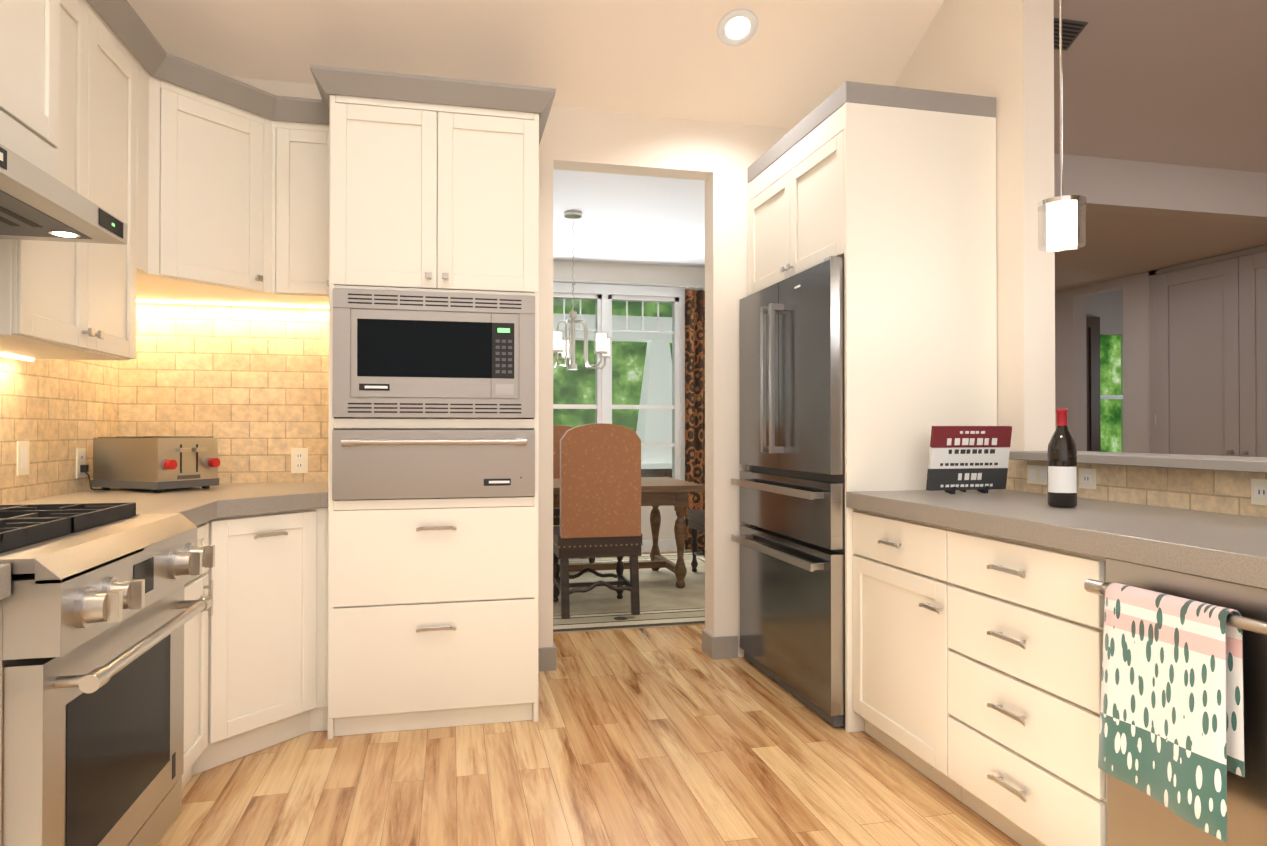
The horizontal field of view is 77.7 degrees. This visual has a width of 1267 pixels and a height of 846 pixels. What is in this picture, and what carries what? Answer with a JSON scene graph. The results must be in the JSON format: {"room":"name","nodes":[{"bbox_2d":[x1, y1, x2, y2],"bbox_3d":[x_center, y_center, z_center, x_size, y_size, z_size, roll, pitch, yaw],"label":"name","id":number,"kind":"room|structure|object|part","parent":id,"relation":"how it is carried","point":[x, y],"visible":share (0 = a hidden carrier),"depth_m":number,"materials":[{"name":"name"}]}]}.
{"room":"kitchen","nodes":[
{"label":"kitchen","id":0,"kind":"room"},
{"bbox_2d":[0,563,10,599],"bbox_3d":[-1.319,0.276,0.906,0.628,0.059,0.882,0,0,-13],"label":"countertop","id":1,"kind":"structure","parent":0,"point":[5,568],"depth_m":1.39,"materials":[{"name":"grey stone"}]},
{"bbox_2d":[84,0,96,14],"bbox_3d":[-1.558,-1.034,0.198,0.140,4.400,6.830,0,0,-13],"label":"wall","id":2,"kind":"structure","parent":0,"point":[89,5],"depth_m":3.14,"materials":[{"name":"beige paint"}]},
{"bbox_2d":[0,0,71,159],"bbox_3d":[-1.574,-1.013,1.575,0.429,0.642,0.760,0,0,-13],"label":"upper cabinet","id":3,"kind":"object","parent":2,"relation":"attached to","point":[36,35],"depth_m":1.89,"materials":[{"name":"beige paint"}]},
{"bbox_2d":[0,144,126,244],"bbox_3d":[-1.497,-0.574,1.589,0.582,0.232,0.756,0,0,-13],"label":"range hood","id":4,"kind":"object","parent":3,"relation":"attached to","point":[36,203],"visible":1,"depth_m":1.75,"materials":[{"name":"silver metal"}]},
{"bbox_2d":[0,356,123,504],"bbox_3d":[-1.802,-0.252,1.572,0.010,1.140,3.749,0,0,-13],"label":"tile backsplash","id":5,"kind":"structure","parent":2,"relation":"attached to","point":[57,406],"depth_m":2.83,"materials":[{"name":"tile"}]},
{"bbox_2d":[17,441,29,475],"bbox_3d":[-2.039,0.117,2.628,0.006,0.114,0.070,0,0,-13],"label":"electrical outlet plate","id":6,"kind":"object","parent":5,"relation":"attached to","point":[23,447],"depth_m":2.62,"materials":[{"name":"beige plastic"}]},
{"bbox_2d":[76,448,85,477],"bbox_3d":[-2.134,0.154,3.037,0.007,0.114,0.070,0,0,-13],"label":"electrical outlet plate","id":7,"kind":"object","parent":5,"relation":"attached to","point":[80,452],"depth_m":3.03,"materials":[{"name":"beige plastic"}]},
{"bbox_2d":[0,0,143,360],"bbox_3d":[-1.787,-0.772,2.300,0.343,1.112,0.747,0,0,-13],"label":"upper cabinet","id":8,"kind":"object","parent":2,"relation":"attached to","point":[59,300],"depth_m":2.37,"materials":[{"name":"beige paint"}]},
{"bbox_2d":[142,68,790,656],"bbox_3d":[-0.265,-0.203,3.926,4.350,2.800,0.140,0,0,-13],"label":"wall","id":9,"kind":"structure","parent":0,"point":[718,158],"depth_m":4.01,"materials":[{"name":"beige paint"}]},
{"bbox_2d":[120,302,328,483],"bbox_3d":[-1.752,-0.236,3.503,0.922,1.140,0.010,0,0,-13],"label":"tile backsplash","id":10,"kind":"structure","parent":9,"relation":"attached to","point":[248,386],"depth_m":3.50,"materials":[{"name":"tile"}]},
{"bbox_2d":[291,448,307,472],"bbox_3d":[-1.507,0.169,3.548,0.070,0.114,0.007,0,0,-13],"label":"electrical outlet plate","id":11,"kind":"object","parent":10,"relation":"attached to","point":[299,460],"visible":1,"depth_m":3.55,"materials":[{"name":"beige plastic"}]},
{"bbox_2d":[140,32,329,307],"bbox_3d":[-1.670,-0.926,3.118,0.942,0.792,0.785,0,0,-13],"label":"upper cabinet","id":12,"kind":"object","parent":9,"relation":"attached to","point":[209,201],"depth_m":3.08,"materials":[{"name":"beige paint"}]},
{"bbox_2d":[538,642,553,664],"bbox_3d":[-1.474,1.141,3.713,2.184,0.110,0.013,0,0,-13],"label":"baseboard","id":13,"kind":"structure","parent":9,"relation":"attached to","point":[545,655],"depth_m":3.79,"materials":[{"name":"beige wood"}]},
{"bbox_2d":[702,629,737,652],"bbox_3d":[1.016,1.145,4.291,1.344,0.110,0.014,0,0,-13],"label":"baseboard","id":14,"kind":"structure","parent":9,"relation":"attached to","point":[722,647],"depth_m":4.01,"materials":[{"name":"beige wood"}]},
{"bbox_2d":[157,550,1020,845],"bbox_3d":[1.407,1.216,2.619,7.700,0.060,10.360,0,0,-13],"label":"floor","id":15,"kind":"structure","parent":0,"point":[661,736],"depth_m":2.62,"materials":[{"name":"brown wood"}]},
{"bbox_2d":[0,502,214,845],"bbox_3d":[-1.438,0.696,1.736,0.768,0.966,0.788,0,0,-13],"label":"range","id":16,"kind":"object","parent":15,"relation":"on","point":[95,617],"visible":1,"depth_m":1.63,"materials":[{"name":"silver metal"}]},
{"bbox_2d":[182,538,223,789],"bbox_3d":[-1.650,0.751,2.369,0.647,0.866,0.534,0,0,-13],"label":"base cabinet","id":17,"kind":"object","parent":15,"relation":"on","point":[201,632],"depth_m":2.60,"materials":[{"name":"beige paint"}]},
{"bbox_2d":[220,506,327,764],"bbox_3d":[-1.650,0.757,3.020,0.942,0.866,0.959,0,0,-13],"label":"base cabinet","id":18,"kind":"object","parent":15,"relation":"on","point":[256,656],"depth_m":2.86,"materials":[{"name":"beige paint"}]},
{"bbox_2d":[2,482,327,537],"bbox_3d":[-1.602,0.291,2.818,0.942,0.059,1.380,0,0,-13],"label":"countertop","id":19,"kind":"structure","parent":18,"relation":"on","point":[226,510],"depth_m":2.80,"materials":[{"name":"grey stone"}]},
{"bbox_2d":[91,436,219,491],"bbox_3d":[-1.892,0.159,3.136,0.400,0.210,0.270,0,-1,22],"label":"toaster","id":20,"kind":"object","parent":19,"relation":"on","point":[156,463],"visible":1,"depth_m":3.04,"materials":[{"name":"silver metal"}]},
{"bbox_2d":[80,465,101,489],"bbox_3d":[-2.095,0.211,3.043,0.076,0.099,0.032,0,0,-13],"label":"cord","id":21,"kind":"object","parent":20,"relation":"attached to","point":[84,468],"visible":1,"depth_m":3.03,"materials":[{"name":"black plastic"}]},
{"bbox_2d":[310,65,555,739],"bbox_3d":[-0.829,-0.064,3.333,0.911,2.512,0.735,0,0,-13],"label":"tall cabinet","id":22,"kind":"object","parent":15,"relation":"on","point":[433,612],"depth_m":3.04,"materials":[{"name":"beige paint"}]},
{"bbox_2d":[332,288,534,417],"bbox_3d":[-0.812,-0.261,3.262,0.757,0.483,0.486,0,0,-13],"label":"microwave","id":23,"kind":"object","parent":22,"relation":"in","point":[414,354],"visible":1,"depth_m":3.02,"materials":[{"name":"grey metal"}]},
{"bbox_3d":[-0.813,0.159,3.263,0.757,0.263,0.596,0,0,-13],"label":"warming drawer","id":24,"kind":"part","parent":22,"relation":"part of","materials":[{"name":"silver metal"}]},
{"bbox_2d":[553,552,704,632],"bbox_3d":[-0.338,1.207,5.863,3.070,0.010,2.630,0,0,-13],"label":"rug","id":25,"kind":"object","parent":15,"relation":"on","point":[665,601],"visible":0.25,"depth_m":5.28,"materials":[{"name":"fabric"}]},
{"bbox_2d":[553,425,594,562],"bbox_3d":[-0.614,0.613,6.767,0.538,1.190,0.544,0,0,-13],"label":"dining chair","id":26,"kind":"object","parent":25,"relation":"on","point":[559,431],"visible":0.04,"depth_m":6.96,"materials":[{"name":"brown wood"}]},
{"bbox_2d":[553,423,642,618],"bbox_3d":[-0.257,0.600,5.099,0.538,1.190,0.544,0,0,-13],"label":"dining chair","id":27,"kind":"object","parent":25,"relation":"on","point":[600,489],"visible":0.9,"depth_m":4.84,"materials":[{"name":"brown wood"}]},
{"bbox_2d":[553,452,704,587],"bbox_3d":[-0.460,0.682,5.927,1.760,1.039,0.998,0,0,-13],"label":"dining table","id":28,"kind":"object","parent":25,"relation":"on","point":[656,492],"visible":0.27,"depth_m":5.72,"materials":[{"name":"brown wood"}]},
{"bbox_2d":[687,509,704,571],"bbox_3d":[0.761,0.609,6.211,0.544,1.190,0.538,0,0,-13],"label":"dining chair","id":29,"kind":"object","parent":25,"relation":"on","point":[696,520],"visible":0.19,"depth_m":6.33,"materials":[{"name":"brown wood"}]},
{"bbox_2d":[731,256,844,726],"bbox_3d":[0.954,0.275,3.588,0.747,1.838,0.983,0,0,-13],"label":"refrigerator","id":30,"kind":"object","parent":15,"relation":"on","point":[790,539],"visible":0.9,"depth_m":3.34,"materials":[{"name":"grey metal"}]},
{"bbox_2d":[748,81,996,732],"bbox_3d":[1.015,-0.061,3.605,0.695,2.512,1.038,0,0,-13],"label":"cabinet","id":31,"kind":"object","parent":15,"relation":"on","point":[887,193],"visible":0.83,"depth_m":3.11,"materials":[{"name":"beige paint"}]},
{"bbox_2d":[853,509,929,778],"bbox_3d":[1.218,0.755,2.807,0.638,0.866,0.591,0,0,-13],"label":"base cabinet","id":32,"kind":"object","parent":15,"relation":"on","point":[890,692],"depth_m":2.77,"materials":[{"name":"beige paint"}]},
{"bbox_2d":[926,525,1106,845],"bbox_3d":[1.346,0.750,2.260,0.638,0.866,0.655,0,0,-13],"label":"base cabinet","id":33,"kind":"object","parent":15,"relation":"on","point":[978,624],"depth_m":2.14,"materials":[{"name":"beige paint"}]},
{"bbox_2d":[846,489,1266,588],"bbox_3d":[1.512,0.281,1.490,0.664,0.059,3.298,0,0,-13],"label":"countertop","id":34,"kind":"structure","parent":33,"relation":"on","point":[1232,548],"depth_m":2.03,"materials":[{"name":"grey stone"}]},
{"bbox_2d":[926,426,1011,493],"bbox_3d":[1.242,0.138,2.962,0.330,0.254,0.123,0,0,-13],"label":"sign","id":35,"kind":"object","parent":34,"relation":"on","point":[963,458],"visible":0.98,"depth_m":2.92,"materials":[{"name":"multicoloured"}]},
{"bbox_2d":[1047,409,1076,507],"bbox_3d":[1.321,0.107,2.423,0.082,0.301,0.082,0,0,-13],"label":"wine bottle","id":36,"kind":"object","parent":34,"relation":"on","point":[1062,471],"visible":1,"depth_m":2.39,"materials":[{"name":"black glass"}]},
{"bbox_2d":[1084,558,1266,845],"bbox_3d":[1.430,0.747,1.630,0.648,0.858,0.601,0,0,-13],"label":"dishwasher","id":37,"kind":"object","parent":33,"relation":"in","point":[1136,817],"visible":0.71,"depth_m":1.57,"materials":[{"name":"silver metal"}]},
{"bbox_2d":[1098,582,1244,841],"bbox_3d":[1.107,0.575,1.633,0.063,0.436,0.293,0,0,-13],"label":"hanging towel","id":38,"kind":"object","parent":37,"relation":"hanging from","point":[1171,734],"visible":0.98,"depth_m":1.59,"materials":[{"name":"fabric"}]},
{"bbox_2d":[553,260,704,539],"bbox_3d":[-1.187,-0.175,7.274,4.630,2.800,0.140,0,0,-13],"label":"wall","id":39,"kind":"structure","parent":0,"point":[631,273],"depth_m":7.50,"materials":[{"name":"beige paint"}]},
{"bbox_2d":[553,282,685,480],"bbox_3d":[-0.647,-0.304,7.359,2.340,2.020,0.160,0,0,-13],"label":"window frames","id":40,"kind":"structure","parent":39,"relation":"in","point":[603,406],"depth_m":7.52,"materials":[{"name":"white wood"}]},
{"bbox_2d":[553,280,704,289],"bbox_3d":[-0.528,-1.305,7.299,3.040,0.038,0.082,0,0,-13],"label":"curtain rod","id":41,"kind":"object","parent":39,"relation":"attached to","point":[687,286],"visible":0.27,"depth_m":7.38,"materials":[{"name":"silver metal"}]},
{"bbox_2d":[685,289,704,549],"bbox_3d":[0.715,-0.033,7.551,0.460,2.480,0.070,0,0,-13],"label":"curtain","id":42,"kind":"object","parent":41,"relation":"hanging from","point":[694,386],"visible":0.35,"depth_m":7.52,"materials":[{"name":"fabric"}]},
{"bbox_2d":[641,539,704,551],"bbox_3d":[-1.170,1.169,7.188,4.350,0.110,0.014,0,0,-13],"label":"baseboard","id":43,"kind":"structure","parent":39,"relation":"attached to","point":[669,544],"depth_m":7.52,"materials":[{"name":"beige wood"}]},
{"bbox_2d":[553,169,704,267],"bbox_3d":[-0.810,-1.568,5.664,4.630,0.080,3.470,0,0,-13],"label":"ceiling","id":44,"kind":"structure","parent":0,"point":[635,219],"depth_m":5.90,"materials":[{"name":"white paint"}]},
{"bbox_2d":[553,211,611,369],"bbox_3d":[-0.447,-0.957,5.741,0.615,1.139,0.598,0,0,-13],"label":"chandelier","id":45,"kind":"object","parent":44,"relation":"hanging from","point":[565,348],"visible":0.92,"depth_m":5.70,"materials":[{"name":"silver metal"}]},
{"bbox_2d":[95,0,1266,172],"bbox_3d":[1.947,-2.118,0.940,7.300,2.050,6.990,0,0,-13],"label":"ceiling","id":46,"kind":"structure","parent":0,"point":[790,64],"depth_m":3.68,"materials":[{"name":"beige paint"}]},
{"bbox_2d":[717,9,757,45],"bbox_3d":[0.469,-1.781,3.542,0.184,0.086,0.165,0,0,-13],"label":"recessed light","id":47,"kind":"object","parent":46,"relation":"in","point":[737,27],"visible":1,"depth_m":3.54,"materials":[{"name":"white"}]},
{"bbox_2d":[1037,0,1086,250],"bbox_3d":[1.362,-1.479,2.508,0.138,1.838,0.138,0,0,-13],"label":"pendant light","id":48,"kind":"object","parent":46,"relation":"hanging from","point":[1061,217],"visible":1,"depth_m":2.47,"materials":[{"name":"white glass"}]},
{"bbox_2d":[1054,18,1087,50],"bbox_3d":[1.983,-1.855,3.741,0.300,0.072,0.137,0,0,-13],"label":"ceiling vent","id":49,"kind":"object","parent":46,"relation":"in","point":[1072,30],"visible":0.38,"depth_m":3.74,"materials":[{"name":"grey metal"}]},
{"bbox_2d":[894,0,1054,450],"bbox_3d":[1.440,-0.580,3.638,0.140,3.550,1.200,0,0,-13],"label":"wall column","id":50,"kind":"structure","parent":0,"point":[1002,51],"depth_m":3.08,"materials":[{"name":"beige paint"}]},
{"bbox_2d":[1086,289,1122,334],"bbox_3d":[5.113,-0.095,7.310,1.760,2.760,1.800,0,0,-13],"label":"wall","id":51,"kind":"structure","parent":0,"point":[1107,308],"depth_m":8.09,"materials":[{"name":"beige paint"}]},
{"bbox_2d":[1086,316,1100,451],"bbox_3d":[4.445,0.069,7.953,0.630,2.300,0.035,0,0,-13],"label":"door","id":52,"kind":"structure","parent":51,"relation":"in","point":[1093,378],"depth_m":8.00,"materials":[{"name":"brown"}]},
{"bbox_2d":[1100,335,1123,451],"bbox_3d":[4.936,-0.268,8.143,0.370,1.300,0.040,0,0,-13],"label":"window","id":53,"kind":"structure","parent":51,"relation":"in","point":[1122,424],"depth_m":8.18,"materials":[{"name":"white"}]},
{"bbox_2d":[1055,253,1228,452],"bbox_3d":[5.023,-1.006,3.509,0.140,4.400,10.300,0,0,-13],"label":"wall","id":54,"kind":"structure","parent":0,"point":[1070,357],"depth_m":6.85,"materials":[{"name":"beige paint"}]},
{"bbox_2d":[1149,245,1266,456],"bbox_3d":[4.405,-0.020,5.718,0.055,2.465,1.520,0,0,-13],"label":"closet doors","id":55,"kind":"structure","parent":54,"relation":"in","point":[1208,351],"depth_m":5.95,"materials":[{"name":"beige wood"}]},
{"bbox_2d":[1054,153,1266,223],"bbox_3d":[3.290,-1.441,4.762,2.950,0.350,0.140,0,0,-13],"label":"header beam","id":56,"kind":"structure","parent":0,"point":[1109,185],"depth_m":4.67,"materials":[{"name":"beige paint"}]},
{"bbox_2d":[1055,210,1266,292],"bbox_3d":[2.882,-1.291,6.519,2.950,0.080,3.470,0,0,-13],"label":"ceiling","id":57,"kind":"structure","parent":0,"point":[1117,245],"depth_m":5.55,"materials":[{"name":"beige paint"}]},
{"bbox_3d":[2.198,0.643,0.369,0.140,1.050,5.490,0,0,-13],"label":"wall","id":58,"kind":"structure","parent":0,"visible":0},
{"bbox_2d":[1003,459,1266,517],"bbox_3d":[1.911,0.221,1.273,0.010,0.189,3.894,0,0,-13],"label":"tile backsplash","id":59,"kind":"structure","parent":58,"relation":"attached to","point":[1226,492],"depth_m":2.42,"materials":[{"name":"tile"}]},
{"bbox_2d":[1027,465,1046,484],"bbox_3d":[1.515,0.194,2.940,0.006,0.070,0.115,0,0,-13],"label":"electrical outlet plate","id":60,"kind":"object","parent":59,"relation":"attached to","point":[1036,474],"depth_m":2.94,"materials":[{"name":"beige plastic"}]},
{"bbox_2d":[1079,468,1095,489],"bbox_3d":[1.567,0.192,2.716,0.007,0.070,0.070,0,0,-13],"label":"electrical outlet plate","id":61,"kind":"object","parent":59,"relation":"attached to","point":[1087,477],"depth_m":2.71,"materials":[{"name":"beige plastic"}]},
{"bbox_2d":[1251,479,1266,505],"bbox_3d":[1.710,0.187,2.102,0.007,0.070,0.115,0,0,-13],"label":"electrical outlet plate","id":62,"kind":"object","parent":59,"relation":"attached to","point":[1258,486],"depth_m":2.14,"materials":[{"name":"beige plastic"}]},
{"bbox_2d":[1009,451,1266,472],"bbox_3d":[2.179,0.102,0.440,0.285,0.032,5.348,0,0,-13],"label":"cap","id":63,"kind":"object","parent":58,"relation":"on","point":[1228,463],"visible":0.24,"depth_m":2.39,"materials":[{"name":"grey stone"}]},
{"label":"outside","id":64,"kind":"structure","parent":0,"visible":0},
{"bbox_2d":[553,299,671,431],"bbox_3d":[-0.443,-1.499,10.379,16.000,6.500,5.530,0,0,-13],"label":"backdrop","id":65,"kind":"structure","parent":64,"point":[589,400],"depth_m":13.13,"materials":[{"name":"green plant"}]},
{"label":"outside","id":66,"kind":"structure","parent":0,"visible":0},
{"bbox_2d":[553,313,671,477],"bbox_3d":[-0.803,0.034,8.604,6.500,2.435,0.660,0,0,-13],"label":"porch","id":67,"kind":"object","parent":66,"point":[666,419],"depth_m":8.68,"materials":[{"name":"white"}]},
{"bbox_2d":[1100,335,1120,451],"bbox_3d":[4.905,-0.267,8.229,0.550,1.400,0.020,0,0,-13],"label":"window glow of the far room","id":68,"kind":"structure","parent":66,"point":[1110,383],"depth_m":8.24,"materials":[{"name":"green plant"}]}
]}

